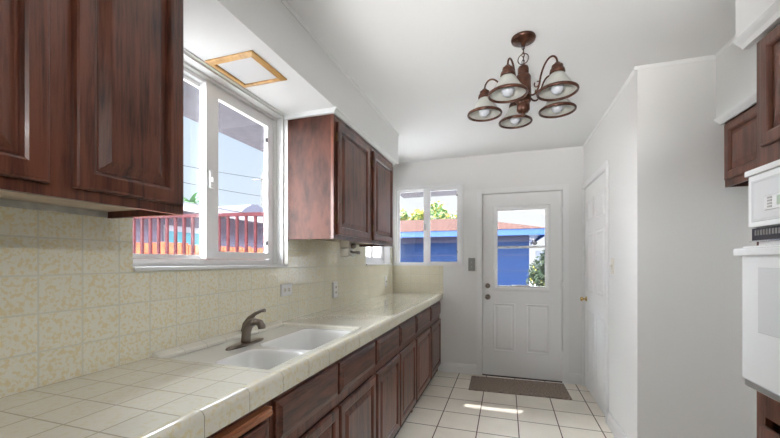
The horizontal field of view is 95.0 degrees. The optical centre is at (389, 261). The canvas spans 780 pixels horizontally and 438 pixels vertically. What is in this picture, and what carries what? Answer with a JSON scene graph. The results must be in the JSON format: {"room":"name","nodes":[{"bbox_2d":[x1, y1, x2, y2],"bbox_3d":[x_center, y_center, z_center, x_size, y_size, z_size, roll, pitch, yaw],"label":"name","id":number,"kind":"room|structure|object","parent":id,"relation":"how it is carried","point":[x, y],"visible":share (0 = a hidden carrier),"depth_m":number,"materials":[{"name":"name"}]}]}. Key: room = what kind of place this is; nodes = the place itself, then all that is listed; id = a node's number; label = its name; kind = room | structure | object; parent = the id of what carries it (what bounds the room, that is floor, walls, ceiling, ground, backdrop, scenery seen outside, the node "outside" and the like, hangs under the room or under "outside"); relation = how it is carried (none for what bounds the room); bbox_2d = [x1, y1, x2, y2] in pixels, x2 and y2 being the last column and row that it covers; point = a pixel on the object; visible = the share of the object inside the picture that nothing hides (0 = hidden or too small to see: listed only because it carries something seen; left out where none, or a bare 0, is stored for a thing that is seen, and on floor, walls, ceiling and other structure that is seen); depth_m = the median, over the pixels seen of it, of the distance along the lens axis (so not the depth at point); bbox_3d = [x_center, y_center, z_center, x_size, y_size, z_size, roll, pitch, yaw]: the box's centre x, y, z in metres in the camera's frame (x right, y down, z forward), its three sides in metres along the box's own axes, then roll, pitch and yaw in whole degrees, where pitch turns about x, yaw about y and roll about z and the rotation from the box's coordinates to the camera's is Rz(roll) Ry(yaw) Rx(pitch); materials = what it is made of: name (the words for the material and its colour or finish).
{"room":"kitchen","nodes":[
{"label":"kitchen","id":0,"kind":"room"},
{"bbox_2d":[0,47,392,397],"bbox_3d":[-1.041,0.043,1.285,0.138,2.490,6.801,0,0,18],"label":"wall","id":1,"kind":"structure","parent":0,"point":[73,303],"depth_m":1.27,"materials":[{"name":"beige tile"}]},
{"bbox_2d":[0,0,182,218],"bbox_3d":[-1.047,-0.521,0.483,0.344,0.743,1.512,0,0,18],"label":"upper cabinet","id":2,"kind":"object","parent":1,"relation":"attached to","point":[89,88],"visible":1,"depth_m":0.90,"materials":[{"name":"brown wood"}]},
{"bbox_2d":[0,206,392,397],"bbox_3d":[-0.798,0.112,1.821,0.008,0.551,5.371,0,0,18],"label":"tile backsplash","id":3,"kind":"structure","parent":1,"relation":"attached to","point":[73,303],"depth_m":1.26,"materials":[{"name":"beige tile"}]},
{"bbox_2d":[133,51,287,270],"bbox_3d":[-0.866,-0.440,1.793,0.144,0.953,1.014,0,0,18],"label":"window","id":4,"kind":"structure","parent":1,"relation":"in","point":[214,88],"depth_m":1.82,"materials":[{"name":"white plastic"}]},
{"bbox_2d":[183,80,263,151],"bbox_3d":[-1.456,-1.042,1.340,0.683,0.060,8.650,0,0,18],"label":"roof eave","id":5,"kind":"object","parent":1,"relation":"attached to","point":[231,123],"depth_m":2.59,"materials":[{"name":"paint"}]},
{"bbox_2d":[280,283,291,296],"bbox_3d":[-0.649,0.179,2.246,0.012,0.075,0.118,0,0,18],"label":"wall outlet","id":6,"kind":"object","parent":1,"relation":"attached to","point":[285,289],"visible":1,"depth_m":2.23,"materials":[{"name":"white plastic"}]},
{"bbox_2d":[286,120,287,264],"bbox_3d":[-0.653,-0.432,2.259,0.014,0.920,0.001,0,0,18],"label":"trim","id":7,"kind":"structure","parent":1,"relation":"attached to","point":[286,120],"depth_m":2.26,"materials":[{"name":"white paint"}]},
{"bbox_2d":[332,282,337,297],"bbox_3d":[-0.441,0.230,2.877,0.020,0.125,0.072,0,0,18],"label":"wall outlet","id":8,"kind":"object","parent":1,"relation":"attached to","point":[334,284],"visible":1,"depth_m":2.86,"materials":[{"name":"white plastic"}]},
{"bbox_2d":[288,114,392,246],"bbox_3d":[-0.304,-0.515,2.768,0.344,0.755,1.182,0,0,18],"label":"upper cabinet","id":9,"kind":"object","parent":1,"relation":"attached to","point":[337,180],"visible":1,"depth_m":2.25,"materials":[{"name":"brown wood"}]},
{"bbox_2d":[284,107,395,164],"bbox_3d":[-0.303,-0.909,2.769,0.362,0.030,1.220,0,0,18],"label":"trim","id":10,"kind":"structure","parent":9,"relation":"attached to","point":[336,111],"depth_m":2.25,"materials":[{"name":"white paint"}]},
{"bbox_2d":[340,240,359,256],"bbox_3d":[-0.285,-0.096,2.653,0.148,0.126,0.090,0,0,18],"label":"can opener","id":11,"kind":"object","parent":9,"relation":"attached to","point":[345,251],"visible":0.94,"depth_m":2.63,"materials":[{"name":"beige plastic"}]},
{"bbox_2d":[366,246,391,264],"bbox_3d":[-0.171,-0.387,3.930,0.146,0.848,0.794,0,0,18],"label":"window","id":12,"kind":"structure","parent":1,"relation":"in","point":[373,254],"depth_m":4.03,"materials":[{"name":"white plastic"}]},
{"bbox_2d":[392,148,583,382],"bbox_3d":[1.661,0.043,3.910,3.656,2.490,0.138,0,0,18],"label":"wall","id":13,"kind":"structure","parent":0,"point":[458,285],"depth_m":4.08,"materials":[{"name":"white paint"}]},
{"bbox_2d":[393,266,442,293],"bbox_3d":[0.328,0.220,4.275,0.618,0.336,0.008,0,0,18],"label":"tile backsplash","id":14,"kind":"structure","parent":13,"relation":"attached to","point":[418,279],"depth_m":4.27,"materials":[{"name":"beige tile"}]},
{"bbox_2d":[400,190,456,197],"bbox_3d":[2.434,-1.000,4.186,4.956,0.105,0.863,0,0,18],"label":"roof eave","id":15,"kind":"object","parent":13,"relation":"attached to","point":[449,192],"visible":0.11,"depth_m":5.07,"materials":[{"name":"paint"}]},
{"bbox_2d":[394,183,462,265],"bbox_3d":[0.455,-0.427,4.268,0.832,0.956,0.082,0,0,18],"label":"window","id":16,"kind":"structure","parent":13,"relation":"in","point":[444,187],"depth_m":4.24,"materials":[{"name":"white plastic"}]},
{"bbox_2d":[443,362,475,374],"bbox_3d":[0.800,1.232,4.118,0.378,0.110,0.014,0,0,18],"label":"baseboard","id":17,"kind":"structure","parent":13,"relation":"attached to","point":[447,366],"depth_m":4.11,"materials":[{"name":"white paint"}]},
{"bbox_2d":[468,258,474,270],"bbox_3d":[0.930,0.036,4.070,0.074,0.148,0.026,0,0,18],"label":"wall switch","id":18,"kind":"object","parent":13,"relation":"attached to","point":[471,261],"visible":1,"depth_m":4.07,"materials":[{"name":"grey plastic"}]},
{"bbox_2d":[395,146,582,164],"bbox_3d":[1.023,-1.192,4.048,2.097,0.020,0.011,0,0,18],"label":"trim","id":19,"kind":"structure","parent":13,"relation":"attached to","point":[577,147],"depth_m":4.00,"materials":[{"name":"white paint"}]},
{"bbox_2d":[477,184,568,383],"bbox_3d":[1.449,0.235,3.956,0.944,2.105,0.182,0,0,18],"label":"door","id":20,"kind":"structure","parent":13,"relation":"in","point":[522,324],"depth_m":3.91,"materials":[{"name":"white paint"}]},
{"bbox_2d":[569,373,581,384],"bbox_3d":[1.955,1.232,3.743,0.137,0.110,0.014,0,0,18],"label":"baseboard","id":21,"kind":"structure","parent":13,"relation":"attached to","point":[574,378],"depth_m":3.74,"materials":[{"name":"white paint"}]},
{"bbox_2d":[395,371,614,437],"bbox_3d":[0.361,1.337,0.830,3.086,0.100,6.801,0,0,18],"label":"floor","id":22,"kind":"structure","parent":0,"point":[446,408],"depth_m":2.98,"materials":[{"name":"tile"}]},
{"bbox_2d":[207,401,272,437],"bbox_3d":[-0.805,0.864,0.796,0.608,0.846,0.975,0,0,18],"label":"base cabinet","id":23,"kind":"object","parent":22,"relation":"on","point":[255,424],"visible":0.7,"depth_m":1.07,"materials":[{"name":"brown wood"}]},
{"bbox_2d":[269,340,375,437],"bbox_3d":[-0.509,0.864,1.733,0.593,0.846,0.983,0,0,18],"label":"base cabinet","id":24,"kind":"object","parent":22,"relation":"on","point":[339,400],"visible":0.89,"depth_m":1.59,"materials":[{"name":"brown wood"}]},
{"bbox_2d":[374,315,415,437],"bbox_3d":[-0.206,0.864,2.667,0.593,0.846,0.975,0,0,18],"label":"base cabinet","id":25,"kind":"object","parent":22,"relation":"on","point":[395,349],"visible":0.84,"depth_m":2.45,"materials":[{"name":"brown wood"}]},
{"bbox_2d":[412,301,440,411],"bbox_3d":[0.132,0.864,3.706,0.593,0.846,1.204,0,0,18],"label":"base cabinet","id":26,"kind":"object","parent":22,"relation":"on","point":[427,321],"visible":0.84,"depth_m":3.46,"materials":[{"name":"brown wood"}]},
{"bbox_2d":[0,292,442,437],"bbox_3d":[-0.319,0.399,2.292,0.612,0.083,4.162,0,0,18],"label":"countertop","id":27,"kind":"structure","parent":26,"relation":"on","point":[158,395],"depth_m":1.05,"materials":[{"name":"tile"}]},
{"bbox_2d":[225,309,265,350],"bbox_3d":[-0.639,0.303,1.664,0.137,0.171,0.250,0,0,18],"label":"faucet","id":28,"kind":"object","parent":27,"relation":"on","point":[250,321],"visible":1,"depth_m":1.65,"materials":[{"name":"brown metal"}]},
{"bbox_2d":[170,326,351,369],"bbox_3d":[-0.536,0.489,1.694,0.508,0.200,0.808,0,0,18],"label":"sink","id":29,"kind":"object","parent":27,"relation":"in","point":[281,344],"visible":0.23,"depth_m":1.58,"materials":[{"name":"white ceramic"}]},
{"bbox_2d":[468,376,571,399],"bbox_3d":[1.303,1.281,3.656,0.951,0.012,0.480,0,0,18],"label":"door mat","id":30,"kind":"object","parent":22,"relation":"on","point":[477,383],"visible":1,"depth_m":3.61,"materials":[{"name":"brown fabric"}]},
{"bbox_2d":[757,23,779,437],"bbox_3d":[1.577,0.218,0.954,0.588,2.138,0.748,0,0,18],"label":"tall cabinet","id":31,"kind":"object","parent":22,"relation":"on","point":[768,47],"visible":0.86,"depth_m":1.31,"materials":[{"name":"brown wood"}]},
{"bbox_2d":[733,159,779,402],"bbox_3d":[1.508,0.068,0.999,0.588,0.828,0.672,0,0,18],"label":"wall oven","id":32,"kind":"object","parent":31,"relation":"in","point":[761,263],"visible":1,"depth_m":1.27,"materials":[{"name":"white metal"}]},
{"bbox_2d":[733,244,779,394],"bbox_3d":[1.269,0.196,1.069,0.088,0.507,0.657,0,0,18],"label":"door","id":33,"kind":"structure","parent":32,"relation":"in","point":[761,263],"depth_m":1.27,"materials":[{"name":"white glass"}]},
{"bbox_2d":[286,0,735,161],"bbox_3d":[0.361,-1.252,0.830,3.086,0.100,6.801,0,0,18],"label":"ceiling","id":34,"kind":"structure","parent":0,"point":[424,65],"depth_m":2.02,"materials":[{"name":"white paint"}]},
{"bbox_2d":[183,0,398,163],"bbox_3d":[-0.973,-1.063,0.712,0.361,0.278,5.754,0,0,18],"label":"soffit","id":35,"kind":"structure","parent":34,"relation":"attached to","point":[212,29],"depth_m":1.73,"materials":[{"name":"white paint"}]},
{"bbox_2d":[205,50,286,87],"bbox_3d":[-0.687,-0.917,1.728,0.262,0.013,0.262,0,0,18],"label":"recessed light","id":36,"kind":"object","parent":35,"relation":"in","point":[247,69],"visible":1,"depth_m":1.71,"materials":[{"name":"white plastic"}]},
{"bbox_2d":[217,57,275,83],"bbox_3d":[-0.687,-0.922,1.728,0.200,0.004,0.200,0,0,18],"label":"diffuser","id":37,"kind":"object","parent":36,"relation":"attached to","point":[243,70],"depth_m":1.72,"materials":[{"name":"white plastic"}]},
{"bbox_2d":[467,31,579,128],"bbox_3d":[0.708,-0.989,1.932,0.574,0.426,0.583,0,0,18],"label":"chandelier","id":38,"kind":"object","parent":34,"relation":"hanging from","point":[515,90],"visible":1,"depth_m":1.89,"materials":[{"name":"brown metal"}]},
{"bbox_2d":[733,0,779,49],"bbox_3d":[0.863,-1.027,-0.643,0.290,0.350,4.310,0,0,18],"label":"soffit","id":39,"kind":"structure","parent":34,"relation":"attached to","point":[755,19],"depth_m":1.35,"materials":[{"name":"white paint"}]},
{"bbox_2d":[584,78,631,437],"bbox_3d":[1.838,0.043,2.999,0.100,2.490,1.501,0,0,18],"label":"wall","id":40,"kind":"structure","parent":0,"point":[611,141],"depth_m":2.58,"materials":[{"name":"white paint"}]},
{"bbox_2d":[580,160,608,423],"bbox_3d":[1.868,0.244,3.273,0.092,2.087,0.960,0,0,18],"label":"door","id":41,"kind":"structure","parent":40,"relation":"in","point":[596,298],"depth_m":3.20,"materials":[{"name":"white paint"}]},
{"bbox_2d":[583,70,636,147],"bbox_3d":[1.770,-1.192,2.969,0.011,0.020,1.601,0,0,18],"label":"trim","id":42,"kind":"structure","parent":40,"relation":"attached to","point":[633,71],"depth_m":2.71,"materials":[{"name":"white paint"}]},
{"bbox_2d":[610,258,613,273],"bbox_3d":[1.683,0.037,2.713,0.016,0.118,0.072,0,0,18],"label":"light switch","id":43,"kind":"object","parent":40,"relation":"attached to","point":[612,259],"visible":1,"depth_m":2.70,"materials":[{"name":"beige plastic"}]},
{"bbox_2d":[607,411,626,437],"bbox_3d":[1.618,1.232,2.508,0.014,0.110,0.630,0,0,18],"label":"baseboard","id":44,"kind":"structure","parent":40,"relation":"attached to","point":[612,424],"depth_m":2.62,"materials":[{"name":"white paint"}]},
{"bbox_2d":[632,59,756,437],"bbox_3d":[1.951,0.043,2.121,0.859,2.490,0.100,0,0,18],"label":"wall","id":45,"kind":"structure","parent":0,"point":[688,381],"depth_m":2.13,"materials":[{"name":"white paint"}]},
{"bbox_2d":[634,55,715,69],"bbox_3d":[1.704,-1.192,2.143,0.412,0.020,0.011,0,0,18],"label":"trim","id":46,"kind":"structure","parent":45,"relation":"attached to","point":[709,57],"depth_m":2.14,"materials":[{"name":"white paint"}]},
{"bbox_2d":[714,34,758,124],"bbox_3d":[1.274,-0.997,-0.377,0.345,0.410,5.070,0,0,18],"label":"wall","id":47,"kind":"structure","parent":0,"point":[736,68],"depth_m":1.92,"materials":[{"name":"white paint"}]},
{"bbox_3d":[1.499,0.042,-0.450,0.130,2.490,5.070,0,0,18],"label":"wall","id":48,"kind":"structure","parent":0,"visible":0},
{"bbox_2d":[724,103,756,186],"bbox_3d":[1.947,-0.619,1.649,0.313,0.383,0.790,0,0,18],"label":"upper cabinet","id":49,"kind":"object","parent":48,"relation":"attached to","point":[740,132],"visible":0.56,"depth_m":1.91,"materials":[{"name":"brown wood"}]},
{"label":"outside","id":50,"kind":"structure","parent":0,"visible":0},
{"bbox_3d":[2.566,1.598,15.990,55.000,0.020,48.000,0,0,18],"label":"ground","id":51,"kind":"structure","parent":50,"visible":0},
{"bbox_2d":[183,192,199,203],"bbox_3d":[-9.396,-0.781,16.737,2.003,4.744,1.965,0,0,18],"label":"palm tree","id":52,"kind":"object","parent":51,"relation":"on","point":[192,199],"visible":0.23,"depth_m":16.50,"materials":[{"name":"green plant"}]},
{"bbox_2d":[133,212,264,259],"bbox_3d":[-2.269,0.531,3.983,3.856,2.112,0.040,0,0,10],"label":"iron fence","id":53,"kind":"object","parent":51,"relation":"on","point":[246,214],"visible":0.14,"depth_m":3.97,"materials":[{"name":"metal"}]},
{"bbox_2d":[136,201,262,248],"bbox_3d":[-6.567,0.062,9.967,6.550,3.049,9.500,0,0,18],"label":"house","id":54,"kind":"structure","parent":51,"relation":"on","point":[188,207],"depth_m":7.89,"materials":[{"name":"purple paint"}]},
{"bbox_2d":[136,242,262,259],"bbox_3d":[-2.919,0.627,8.912,0.060,1.918,8.948,0,0,18],"label":"fence","id":55,"kind":"object","parent":51,"relation":"on","point":[154,245],"visible":0.02,"depth_m":6.33,"materials":[{"name":"orange wood"}]},
{"bbox_2d":[218,204,263,211],"bbox_3d":[-8.515,-0.763,19.747,2.400,4.699,2.300,0,0,18],"label":"shed","id":56,"kind":"object","parent":51,"relation":"on","point":[241,208],"visible":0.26,"depth_m":19.23,"materials":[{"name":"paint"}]},
{"bbox_2d":[253,173,263,208],"bbox_3d":[-7.772,-1.863,21.550,1.100,6.900,0.149,0,0,18],"label":"utility pole","id":57,"kind":"object","parent":51,"relation":"on","point":[262,178],"visible":0.44,"depth_m":21.50,"materials":[{"name":"grey"}]},
{"bbox_2d":[400,208,423,220],"bbox_3d":[0.908,-0.897,22.781,3.065,4.984,1.891,0,0,4],"label":"leafy tree","id":58,"kind":"object","parent":51,"relation":"on","point":[417,214],"visible":0.25,"depth_m":22.32,"materials":[{"name":"green plant"}]},
{"bbox_2d":[430,201,456,218],"bbox_3d":[4.040,-1.046,21.790,3.671,5.282,1.825,0,0,6],"label":"leafy tree","id":59,"kind":"object","parent":51,"relation":"on","point":[440,211],"visible":0.27,"depth_m":21.62,"materials":[{"name":"green plant"}]},
{"bbox_2d":[400,219,544,285],"bbox_3d":[-0.160,-0.133,17.811,13.990,3.439,8.300,0,0,18],"label":"house","id":60,"kind":"structure","parent":51,"relation":"on","point":[513,263],"depth_m":12.96,"materials":[{"name":"blue paint"}]},
{"bbox_2d":[526,250,544,285],"bbox_3d":[5.388,0.608,10.377,2.730,2.505,1.484,0,0,18],"label":"hedge","id":61,"kind":"object","parent":51,"relation":"on","point":[536,271],"visible":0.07,"depth_m":10.61,"materials":[{"name":"plant"}]},
{"bbox_2d":[536,251,543,276],"bbox_3d":[10.142,0.562,14.632,7.750,2.050,0.100,0,0,18],"label":"wall","id":62,"kind":"structure","parent":51,"relation":"on","point":[537,252],"depth_m":15.75,"materials":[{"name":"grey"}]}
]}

